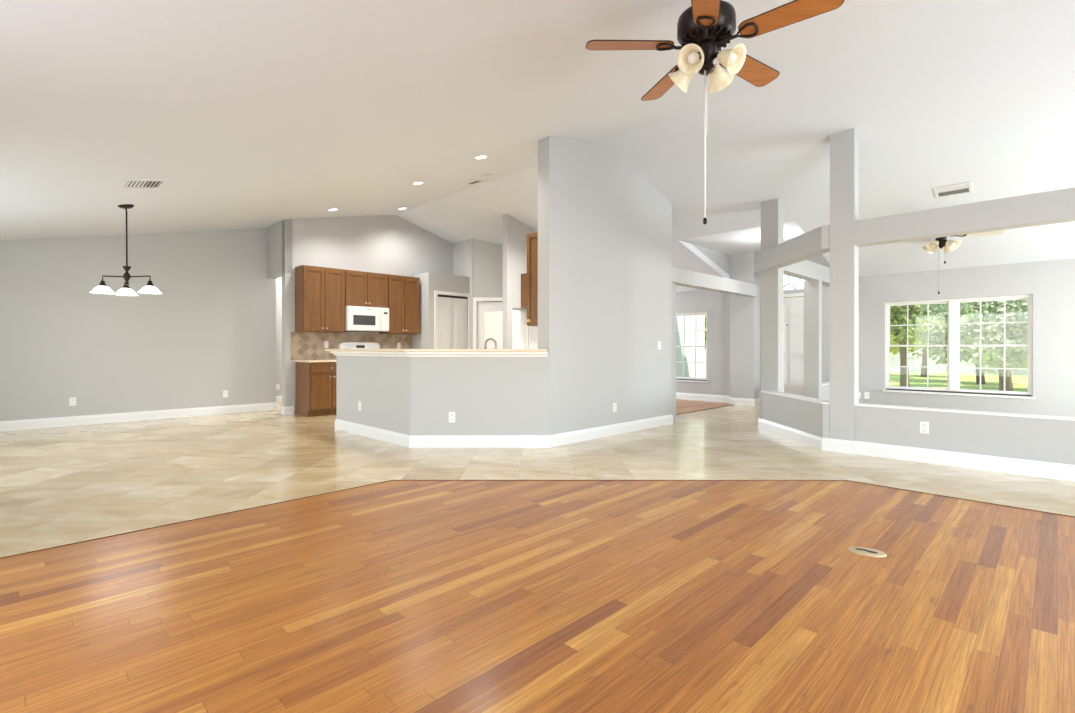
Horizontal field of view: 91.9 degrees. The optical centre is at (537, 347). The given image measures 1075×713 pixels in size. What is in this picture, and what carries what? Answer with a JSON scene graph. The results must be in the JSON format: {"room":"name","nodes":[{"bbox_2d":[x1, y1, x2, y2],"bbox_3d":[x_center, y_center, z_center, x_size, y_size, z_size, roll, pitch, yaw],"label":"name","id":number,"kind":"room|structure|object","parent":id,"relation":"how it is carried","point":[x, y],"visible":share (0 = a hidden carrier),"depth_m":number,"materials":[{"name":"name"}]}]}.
{"room":"empty living room","nodes":[
{"label":"empty living room","id":0,"kind":"room"},
{"bbox_2d":[0,228,275,420],"bbox_3d":[-6.191,-0.540,7.824,4.210,3.280,0.120,0,0,-45],"label":"wall","id":1,"kind":"structure","parent":0,"point":[210,330],"depth_m":7.87,"materials":[{"name":"grey paint"}]},
{"bbox_2d":[69,397,75,405],"bbox_3d":[-6.572,0.758,7.351,0.072,0.116,0.009,0,0,-45],"label":"wall outlet","id":2,"kind":"object","parent":1,"relation":"attached to","point":[72,401],"visible":1,"depth_m":7.35,"materials":[{"name":"white plastic"}]},
{"bbox_2d":[0,402,275,431],"bbox_3d":[-6.089,1.032,7.828,4.060,0.135,0.018,0,0,-45],"label":"baseboard","id":3,"kind":"structure","parent":1,"relation":"attached to","point":[12,425],"depth_m":7.78,"materials":[{"name":"white paint"}]},
{"bbox_2d":[223,390,227,396],"bbox_3d":[-5.221,0.767,8.703,0.072,0.116,0.009,0,0,-45],"label":"wall outlet","id":4,"kind":"object","parent":1,"relation":"attached to","point":[225,392],"visible":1,"depth_m":8.70,"materials":[{"name":"white plastic"}]},
{"bbox_2d":[276,277,281,395],"bbox_3d":[-4.649,-0.740,11.155,4.800,3.680,0.151,0,0,-45],"label":"wall","id":5,"kind":"structure","parent":0,"point":[278,280],"depth_m":10.49,"materials":[{"name":"grey paint"}]},
{"bbox_2d":[276,396,281,402],"bbox_3d":[-4.625,1.032,11.060,0.018,0.135,4.700,0,0,45],"label":"baseboard","id":6,"kind":"structure","parent":5,"relation":"attached to","point":[278,398],"depth_m":10.47,"materials":[{"name":"white paint"}]},
{"bbox_2d":[267,219,292,278],"bbox_3d":[-4.416,-1.702,8.899,0.870,0.944,0.120,0,0,45],"label":"wall","id":7,"kind":"structure","parent":0,"point":[274,232],"depth_m":8.83,"materials":[{"name":"grey paint"}]},
{"bbox_2d":[282,215,452,413],"bbox_3d":[-2.966,-0.740,9.832,3.490,3.680,0.140,0,0,-45],"label":"wall","id":8,"kind":"structure","parent":0,"point":[384,244],"depth_m":9.37,"materials":[{"name":"grey paint"}]},
{"bbox_2d":[281,406,293,414],"bbox_3d":[-4.151,1.032,8.635,0.158,0.135,0.158,0,0,-45],"label":"baseboard","id":9,"kind":"structure","parent":8,"relation":"attached to","point":[289,410],"depth_m":8.58,"materials":[{"name":"white paint"}]},
{"bbox_2d":[295,265,344,332],"bbox_3d":[-3.649,-0.806,8.762,0.708,1.078,0.372,0,0,-45],"label":"upper cabinet","id":10,"kind":"object","parent":8,"relation":"attached to","point":[319,291],"visible":1,"depth_m":8.61,"materials":[{"name":"brown wood"}]},
{"bbox_2d":[291,332,411,359],"bbox_3d":[-3.276,-0.035,9.413,2.280,0.462,0.013,0,0,-45],"label":"backsplash","id":11,"kind":"structure","parent":8,"relation":"attached to","point":[304,345],"depth_m":9.06,"materials":[{"name":"tile"}]},
{"bbox_2d":[345,270,387,307],"bbox_3d":[-3.114,-1.038,9.297,0.372,0.615,0.803,0,0,45],"label":"upper cabinet","id":12,"kind":"object","parent":8,"relation":"attached to","point":[364,289],"visible":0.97,"depth_m":9.17,"materials":[{"name":"brown wood"}]},
{"bbox_2d":[345,306,388,332],"bbox_3d":[-3.085,-0.503,9.269,0.775,0.443,0.449,0,0,-45],"label":"microwave","id":13,"kind":"object","parent":12,"relation":"attached to","point":[357,318],"visible":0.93,"depth_m":9.11,"materials":[{"name":"white plastic"}]},
{"bbox_2d":[379,274,418,333],"bbox_3d":[-2.594,-0.806,9.817,0.663,1.078,0.372,0,0,-45],"label":"upper cabinet","id":14,"kind":"object","parent":8,"relation":"attached to","point":[403,291],"visible":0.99,"depth_m":9.69,"materials":[{"name":"brown wood"}]},
{"bbox_2d":[412,278,425,348],"bbox_3d":[-2.256,-0.117,10.105,0.120,2.435,0.480,0,0,-45],"label":"wall","id":15,"kind":"structure","parent":0,"point":[418,340],"depth_m":9.99,"materials":[{"name":"grey paint"}]},
{"bbox_2d":[412,272,469,348],"bbox_3d":[-1.909,-0.168,10.380,1.000,2.535,0.580,0,0,-45],"label":"wall","id":16,"kind":"structure","parent":0,"point":[434,281],"depth_m":9.96,"materials":[{"name":"grey paint"}]},
{"bbox_2d":[434,291,469,348],"bbox_3d":[-1.674,0.003,10.230,0.870,2.195,0.070,0,0,-45],"label":"door","id":17,"kind":"structure","parent":16,"relation":"in","point":[450,313],"depth_m":10.22,"materials":[{"name":"white paint"}]},
{"bbox_2d":[336,354,548,434],"bbox_3d":[-1.416,0.583,6.175,3.156,1.035,0.765,0,0,25],"label":"wall","id":18,"kind":"structure","parent":0,"point":[404,395],"depth_m":5.75,"materials":[{"name":"grey paint"}]},
{"bbox_2d":[325,349,547,351],"bbox_3d":[-1.487,0.027,6.250,3.341,0.030,1.014,0,0,28],"label":"bar","id":19,"kind":"object","parent":18,"relation":"on","point":[369,350],"visible":1,"depth_m":5.66,"materials":[{"name":"beige stone"}]},
{"bbox_2d":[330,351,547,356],"bbox_3d":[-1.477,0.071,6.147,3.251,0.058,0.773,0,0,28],"label":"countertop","id":20,"kind":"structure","parent":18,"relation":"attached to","point":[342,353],"depth_m":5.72,"materials":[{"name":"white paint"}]},
{"bbox_2d":[449,412,454,422],"bbox_3d":[-0.945,0.766,5.745,0.072,0.116,0.009,0,0,0],"label":"wall outlet","id":21,"kind":"object","parent":18,"relation":"attached to","point":[451,414],"visible":1,"depth_m":5.75,"materials":[{"name":"white plastic"}]},
{"bbox_2d":[335,414,672,447],"bbox_3d":[-0.315,1.032,6.549,4.768,0.135,1.714,0,0,-6],"label":"baseboard","id":22,"kind":"structure","parent":18,"relation":"attached to","point":[410,441],"depth_m":5.88,"materials":[{"name":"white paint"}]},
{"bbox_2d":[453,239,472,348],"bbox_3d":[-1.506,-0.562,10.727,0.120,3.325,0.700,0,0,-45],"label":"wall","id":23,"kind":"structure","parent":0,"point":[461,250],"depth_m":10.61,"materials":[{"name":"grey paint"}]},
{"bbox_2d":[471,239,476,348],"bbox_3d":[-1.280,-0.565,10.510,0.120,3.330,0.120,0,0,0],"label":"wall","id":24,"kind":"structure","parent":0,"point":[474,240],"depth_m":10.45,"materials":[{"name":"grey paint"}]},
{"bbox_2d":[477,240,502,301],"bbox_3d":[-0.830,-1.574,10.510,0.780,1.267,0.120,0,0,0],"label":"wall","id":25,"kind":"structure","parent":0,"point":[489,254],"depth_m":10.45,"materials":[{"name":"grey paint"}]},
{"bbox_2d":[473,297,502,348],"bbox_3d":[-0.830,0.043,10.470,0.930,2.115,0.100,0,0,0],"label":"door","id":26,"kind":"structure","parent":25,"relation":"in","point":[479,308],"depth_m":10.47,"materials":[{"name":"white paint"}]},
{"bbox_2d":[0,0,1003,240],"bbox_3d":[-1.584,-1.958,4.533,13.950,1.425,6.070,0,0,45],"label":"ceiling","id":27,"kind":"structure","parent":0,"point":[252,113],"depth_m":3.80,"materials":[{"name":"white paint"}]},
{"bbox_2d":[90,204,161,295],"bbox_3d":[-4.678,-1.145,6.027,0.766,1.040,0.447,0,0,0],"label":"pendant light","id":28,"kind":"object","parent":27,"relation":"hanging from","point":[102,288],"visible":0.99,"depth_m":5.96,"materials":[{"name":"white glass"}]},
{"bbox_2d":[120,179,167,187],"bbox_3d":[-3.928,-1.635,5.186,0.360,0.081,0.334,0,0,45],"label":"ceiling vent","id":29,"kind":"object","parent":27,"relation":"in","point":[127,183],"visible":1,"depth_m":5.17,"materials":[{"name":"white metal"}]},
{"bbox_2d":[457,180,484,184],"bbox_3d":[-0.992,-2.474,7.765,0.300,0.073,0.295,0,0,45],"label":"ceiling vent","id":30,"kind":"object","parent":27,"relation":"in","point":[468,182],"visible":1,"depth_m":7.76,"materials":[{"name":"white metal"}]},
{"bbox_2d":[474,155,487,158],"bbox_3d":[-0.679,-2.293,6.252,0.172,0.043,0.175,0,0,-39],"label":"recessed light","id":31,"kind":"object","parent":27,"relation":"in","point":[480,156],"visible":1,"depth_m":6.24,"materials":[{"name":"white paint"}]},
{"bbox_2d":[586,0,844,224],"bbox_3d":[0.977,-1.354,2.846,1.219,1.349,1.283,0,0,37],"label":"ceiling fan","id":32,"kind":"object","parent":27,"relation":"hanging from","point":[707,26],"visible":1,"depth_m":2.81,"materials":[{"name":"brown wood"}]},
{"bbox_2d":[503,214,511,348],"bbox_3d":[-0.523,-0.626,9.065,0.120,3.452,0.120,0,0,-45],"label":"wall","id":33,"kind":"structure","parent":0,"point":[507,219],"depth_m":9.02,"materials":[{"name":"grey paint"}]},
{"bbox_2d":[512,217,536,309],"bbox_3d":[-0.177,-1.510,9.412,0.860,1.620,0.120,0,0,-45],"label":"wall","id":34,"kind":"structure","parent":0,"point":[520,230],"depth_m":9.17,"materials":[{"name":"grey paint"}]},
{"bbox_2d":[521,273,526,306],"bbox_3d":[0.037,-1.020,9.297,0.600,0.580,0.335,0,0,-45],"label":"upper cabinet","id":35,"kind":"object","parent":34,"relation":"attached to","point":[523,276],"visible":0.02,"depth_m":9.15,"materials":[{"name":"brown wood"}]},
{"bbox_2d":[0,399,1074,712],"bbox_3d":[0.247,1.148,6.364,13.950,0.104,11.250,0,0,45],"label":"floor","id":36,"kind":"structure","parent":0,"point":[389,596],"depth_m":2.51,"materials":[{"name":"brown wood"}]},
{"bbox_2d":[296,362,335,416],"bbox_3d":[-3.551,0.666,8.681,0.715,0.868,0.631,0,0,-45],"label":"base cabinet","id":37,"kind":"object","parent":36,"relation":"on","point":[315,381],"visible":0.73,"depth_m":8.40,"materials":[{"name":"brown wood"}]},
{"bbox_2d":[294,359,335,362],"bbox_3d":[-3.566,0.214,8.678,0.625,0.032,0.740,0,0,45],"label":"countertop","id":38,"kind":"structure","parent":37,"relation":"on","point":[321,360],"depth_m":8.38,"materials":[{"name":"beige stone"}]},
{"bbox_2d":[338,342,379,348],"bbox_3d":[-3.000,0.472,9.180,0.760,1.155,0.676,0,0,-45],"label":"stove","id":39,"kind":"object","parent":36,"relation":"on","point":[346,345],"visible":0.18,"depth_m":9.35,"materials":[{"name":"white metal"}]},
{"bbox_2d":[484,310,537,348],"bbox_3d":[-0.399,0.217,9.630,0.845,1.765,0.817,0,0,-45],"label":"refrigerator","id":40,"kind":"object","parent":36,"relation":"on","point":[524,336],"visible":0.33,"depth_m":9.32,"materials":[{"name":"white metal"}]},
{"bbox_2d":[0,480,1074,558],"bbox_3d":[1.013,1.095,3.180,8.472,0.009,2.455,0,0,4],"label":"trim","id":41,"kind":"structure","parent":36,"relation":"on","point":[389,480],"depth_m":4.28,"materials":[{"name":"brown wood"}]},
{"bbox_2d":[676,404,733,414],"bbox_3d":[2.851,1.097,9.134,0.014,0.007,3.050,0,0,45],"label":"trim","id":42,"kind":"structure","parent":36,"relation":"on","point":[732,404],"depth_m":9.24,"materials":[{"name":"brown wood"}]},
{"bbox_2d":[730,252,759,398],"bbox_3d":[4.034,-0.360,10.108,0.300,2.920,0.470,0,0,-45],"label":"wall pier","id":43,"kind":"object","parent":36,"relation":"on","point":[744,311],"visible":0.71,"depth_m":9.99,"materials":[{"name":"grey paint"}]},
{"bbox_2d":[848,547,886,556],"bbox_3d":[1.768,1.092,2.790,0.176,0.007,0.124,0,0,28],"label":"floor outlet","id":44,"kind":"object","parent":36,"relation":"on","point":[864,551],"visible":1,"depth_m":2.78,"materials":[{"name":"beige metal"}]},
{"bbox_2d":[758,418,1074,481],"bbox_3d":[4.226,1.032,4.676,1.004,0.135,5.561,0,0,-32],"label":"baseboard","id":45,"kind":"structure","parent":36,"relation":"on","point":[1050,470],"depth_m":4.94,"materials":[{"name":"white paint"}]},
{"bbox_3d":[-1.245,0.666,6.655,1.231,0.868,2.588,0,0,-45],"label":"cabinet","id":46,"kind":"object","parent":36,"relation":"on","visible":0},
{"bbox_3d":[-1.228,0.214,6.672,1.278,0.032,2.627,0,0,-45],"label":"countertop","id":47,"kind":"structure","parent":46,"relation":"on","visible":0},
{"bbox_2d":[484,338,496,348],"bbox_3d":[-0.564,0.039,6.202,0.172,0.318,0.092,0,0,0],"label":"kitchen faucet","id":48,"kind":"object","parent":47,"relation":"on","point":[488,339],"visible":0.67,"depth_m":6.21,"materials":[{"name":"metal"}]},
{"bbox_2d":[512,215,672,310],"bbox_3d":[0.489,-0.496,9.438,0.120,3.192,4.344,0,0,-45],"label":"wall","id":49,"kind":"structure","parent":0,"point":[672,215],"depth_m":7.94,"materials":[{"name":"grey paint"}]},
{"bbox_2d":[538,136,671,434],"bbox_3d":[0.979,-0.740,6.729,0.180,3.680,2.580,0,0,45],"label":"wall partition","id":50,"kind":"structure","parent":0,"point":[605,232],"depth_m":6.41,"materials":[{"name":"grey paint"}]},
{"bbox_2d":[527,232,537,325],"bbox_3d":[0.198,-0.817,6.325,0.335,1.106,0.675,0,0,45],"label":"upper cabinet","id":51,"kind":"object","parent":50,"relation":"attached to","point":[532,238],"visible":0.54,"depth_m":6.17,"materials":[{"name":"brown wood"}]},
{"bbox_2d":[613,403,616,411],"bbox_3d":[0.982,0.755,6.598,0.072,0.116,0.009,0,0,-45],"label":"wall outlet","id":52,"kind":"object","parent":50,"relation":"attached to","point":[614,404],"visible":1,"depth_m":6.60,"materials":[{"name":"white plastic"}]},
{"bbox_2d":[672,267,757,296],"bbox_3d":[2.984,-1.080,8.754,3.120,0.220,0.180,0,0,-45],"label":"trim","id":53,"kind":"structure","parent":50,"relation":"attached to","point":[681,277],"depth_m":8.53,"materials":[{"name":"grey paint"}]},
{"bbox_2d":[672,282,675,421],"bbox_3d":[1.950,0.050,7.738,0.126,2.100,0.220,0,0,45],"label":"wall","id":54,"kind":"structure","parent":0,"point":[673,284],"depth_m":7.74,"materials":[{"name":"grey paint"}]},
{"bbox_2d":[692,244,729,274],"bbox_3d":[3.118,-1.527,9.610,2.400,0.636,0.120,0,0,-45],"label":"wall","id":55,"kind":"structure","parent":0,"point":[722,260],"depth_m":9.83,"materials":[{"name":"grey paint"}]},
{"bbox_2d":[396,0,1074,291],"bbox_3d":[2.394,-1.924,8.510,5.180,1.493,13.950,0,0,-45],"label":"ceiling","id":56,"kind":"structure","parent":0,"point":[984,97],"depth_m":5.65,"materials":[{"name":"white paint"}]},
{"bbox_2d":[933,181,972,198],"bbox_3d":[4.870,-1.847,6.094,0.254,0.076,0.340,0,0,-45],"label":"ceiling vent","id":57,"kind":"object","parent":56,"relation":"in","point":[961,188],"visible":1,"depth_m":6.09,"materials":[{"name":"white metal"}]},
{"bbox_2d":[922,230,1004,293],"bbox_3d":[5.206,-1.185,6.655,1.279,0.983,1.234,0,0,0],"label":"ceiling fan","id":58,"kind":"object","parent":56,"relation":"hanging from","point":[949,245],"visible":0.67,"depth_m":6.64,"materials":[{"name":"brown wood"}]},
{"bbox_2d":[679,219,803,254],"bbox_3d":[3.883,-1.870,8.967,2.110,0.100,2.428,0,0,45],"label":"ceiling","id":59,"kind":"structure","parent":0,"point":[744,240],"depth_m":8.72,"materials":[{"name":"white paint"}]},
{"bbox_2d":[759,391,829,437],"bbox_3d":[3.152,0.850,6.378,0.165,0.500,1.645,0,0,0],"label":"wall","id":60,"kind":"structure","parent":0,"point":[813,418],"depth_m":6.14,"materials":[{"name":"grey paint"}]},
{"bbox_2d":[761,199,783,418],"bbox_3d":[3.210,-0.459,7.114,0.232,3.119,0.200,0,0,45],"label":"column","id":61,"kind":"structure","parent":60,"relation":"attached to","point":[772,211],"depth_m":7.04,"materials":[{"name":"grey paint"}]},
{"bbox_2d":[754,225,829,272],"bbox_3d":[3.150,-1.190,6.457,0.180,0.250,1.805,0,0,0],"label":"trim","id":62,"kind":"structure","parent":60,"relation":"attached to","point":[815,242],"depth_m":6.22,"materials":[{"name":"grey paint"}]},
{"bbox_2d":[761,391,829,403],"bbox_3d":[3.148,0.591,6.345,0.173,0.018,1.590,0,0,0],"label":"trim","id":63,"kind":"structure","parent":60,"relation":"on","point":[805,398],"depth_m":6.16,"materials":[{"name":"white paint"}]},
{"bbox_2d":[822,384,829,400],"bbox_3d":[4.851,0.850,8.719,0.130,0.500,1.110,0,0,45],"label":"wall","id":64,"kind":"structure","parent":0,"point":[825,388],"depth_m":8.50,"materials":[{"name":"grey paint"}]},
{"bbox_2d":[804,280,821,398],"bbox_3d":[4.383,0.015,8.281,0.150,2.170,0.223,0,0,-45],"label":"column","id":65,"kind":"structure","parent":64,"relation":"attached to","point":[812,288],"depth_m":8.21,"materials":[{"name":"grey paint"}]},
{"bbox_2d":[676,255,1074,416],"bbox_3d":[5.713,-0.400,8.761,0.170,3.000,9.610,0,0,-45],"label":"wall","id":66,"kind":"structure","parent":0,"point":[1053,280],"depth_m":8.02,"materials":[{"name":"grey paint"}]},
{"bbox_2d":[676,312,707,382],"bbox_3d":[2.934,-0.020,11.505,1.840,1.480,0.180,0,0,45],"label":"window","id":67,"kind":"structure","parent":66,"relation":"in","point":[685,379],"depth_m":11.11,"materials":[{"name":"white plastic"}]},
{"bbox_2d":[676,392,758,405],"bbox_3d":[2.630,1.032,11.499,0.318,0.135,4.458,0,0,-45],"label":"baseboard","id":68,"kind":"structure","parent":66,"relation":"attached to","point":[690,396],"depth_m":10.63,"materials":[{"name":"white paint"}]},
{"bbox_2d":[784,293,803,395],"bbox_3d":[4.665,0.045,9.721,0.930,2.110,0.105,0,0,45],"label":"door","id":69,"kind":"structure","parent":66,"relation":"in","point":[793,306],"depth_m":9.63,"materials":[{"name":"white paint"}]},
{"bbox_2d":[784,276,805,290],"bbox_3d":[4.709,-1.255,9.765,0.780,0.390,0.070,0,0,45],"label":"window","id":70,"kind":"structure","parent":66,"relation":"in","point":[785,285],"depth_m":9.68,"materials":[{"name":"white plastic"}]},
{"bbox_2d":[784,260,829,286],"bbox_3d":[4.269,-1.195,8.141,0.166,0.250,2.750,0,0,45],"label":"trim","id":71,"kind":"structure","parent":66,"relation":"attached to","point":[807,270],"depth_m":7.90,"materials":[{"name":"grey paint"}]},
{"bbox_2d":[864,392,868,398],"bbox_3d":[5.564,0.801,8.787,0.072,0.116,0.006,0,0,45],"label":"cable plate","id":72,"kind":"object","parent":66,"relation":"attached to","point":[866,394],"visible":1,"depth_m":8.79,"materials":[{"name":"white plastic"}]},
{"bbox_2d":[882,295,1034,398],"bbox_3d":[6.416,-0.020,8.024,1.826,1.480,0.180,0,0,45],"label":"window","id":73,"kind":"structure","parent":66,"relation":"in","point":[953,345],"depth_m":7.98,"materials":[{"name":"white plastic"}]},
{"bbox_2d":[855,406,1074,464],"bbox_3d":[4.755,0.850,4.048,4.000,0.500,0.121,0,0,45],"label":"wall","id":74,"kind":"structure","parent":0,"point":[1036,439],"depth_m":4.75,"materials":[{"name":"grey paint"}]},
{"bbox_2d":[830,128,858,440],"bbox_3d":[3.261,-0.601,5.531,0.165,3.401,0.230,0,0,-45],"label":"column","id":75,"kind":"structure","parent":74,"relation":"attached to","point":[844,145],"depth_m":5.47,"materials":[{"name":"grey paint"}]},
{"bbox_2d":[920,421,928,433],"bbox_3d":[3.716,0.765,4.996,0.072,0.116,0.009,0,0,45],"label":"wall outlet","id":76,"kind":"object","parent":74,"relation":"attached to","point":[924,426],"visible":1,"depth_m":4.99,"materials":[{"name":"white plastic"}]},
{"bbox_2d":[855,403,1074,420],"bbox_3d":[4.759,0.591,4.045,0.140,0.018,3.990,0,0,-45],"label":"trim","id":77,"kind":"structure","parent":74,"relation":"on","point":[857,404],"depth_m":4.77,"materials":[{"name":"white paint"}]},
{"label":"outside","id":78,"kind":"structure","parent":0,"visible":0},
{"bbox_2d":[705,366,1026,391],"bbox_3d":[39.004,1.350,39.004,105.840,0.200,105.840,0,0,0],"label":"lawn","id":79,"kind":"structure","parent":78,"point":[936,380],"depth_m":19.41,"materials":[{"name":"green plant"}]},
{"bbox_2d":[676,315,704,377],"bbox_3d":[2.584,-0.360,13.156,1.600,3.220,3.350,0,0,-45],"label":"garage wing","id":80,"kind":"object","parent":79,"relation":"on","point":[689,352],"visible":0.04,"depth_m":12.12,"materials":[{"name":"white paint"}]},
{"bbox_2d":[705,315,705,348],"bbox_3d":[6.572,-0.994,19.120,2.973,4.503,3.686,0,0,12],"label":"tree","id":81,"kind":"object","parent":79,"relation":"on","point":[705,315],"visible":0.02,"depth_m":18.31,"materials":[{"name":"green plant"}]},
{"bbox_2d":[705,354,1026,374],"bbox_3d":[21.973,0.785,24.802,0.270,0.930,44.240,0,0,-45],"label":"wall","id":82,"kind":"structure","parent":79,"relation":"on","point":[894,359],"depth_m":26.49,"materials":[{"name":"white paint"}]},
{"bbox_2d":[890,302,975,386],"bbox_3d":[11.382,-1.026,16.020,4.056,4.566,4.104,0,0,44],"label":"tree","id":83,"kind":"object","parent":79,"relation":"on","point":[898,314],"visible":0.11,"depth_m":15.52,"materials":[{"name":"green plant"}]},
{"bbox_2d":[890,328,985,376],"bbox_3d":[17.049,-1.513,22.590,3.939,5.541,4.617,0,0,10],"label":"tree","id":84,"kind":"object","parent":79,"relation":"on","point":[895,339],"visible":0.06,"depth_m":22.48,"materials":[{"name":"green plant"}]},
{"bbox_2d":[918,308,1026,383],"bbox_3d":[15.258,-1.294,18.058,4.180,5.108,4.052,0,0,8],"label":"tree","id":85,"kind":"object","parent":79,"relation":"on","point":[943,361],"visible":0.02,"depth_m":18.62,"materials":[{"name":"green plant"}]},
{"bbox_2d":[919,299,1026,390],"bbox_3d":[10.083,-0.648,11.048,3.462,3.815,3.314,0,0,38],"label":"tree","id":86,"kind":"object","parent":79,"relation":"on","point":[991,311],"visible":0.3,"depth_m":10.70,"materials":[{"name":"green plant"}]},
{"bbox_2d":[971,310,1026,373],"bbox_3d":[14.490,-1.171,14.914,3.160,4.867,2.641,0,0,23],"label":"tree","id":87,"kind":"object","parent":79,"relation":"on","point":[984,358],"visible":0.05,"depth_m":15.66,"materials":[{"name":"green plant"}]},
{"bbox_3d":[6.053,-0.740,2.432,1.800,3.680,0.120,0,0,-45],"label":"wall","id":88,"kind":"structure","parent":0,"visible":0},
{"bbox_2d":[824,187,1074,247],"bbox_3d":[4.656,-1.195,4.147,0.170,0.250,4.280,0,0,-45],"label":"beam","id":89,"kind":"structure","parent":88,"relation":"attached to","point":[1056,206],"depth_m":4.74,"materials":[{"name":"grey paint"}]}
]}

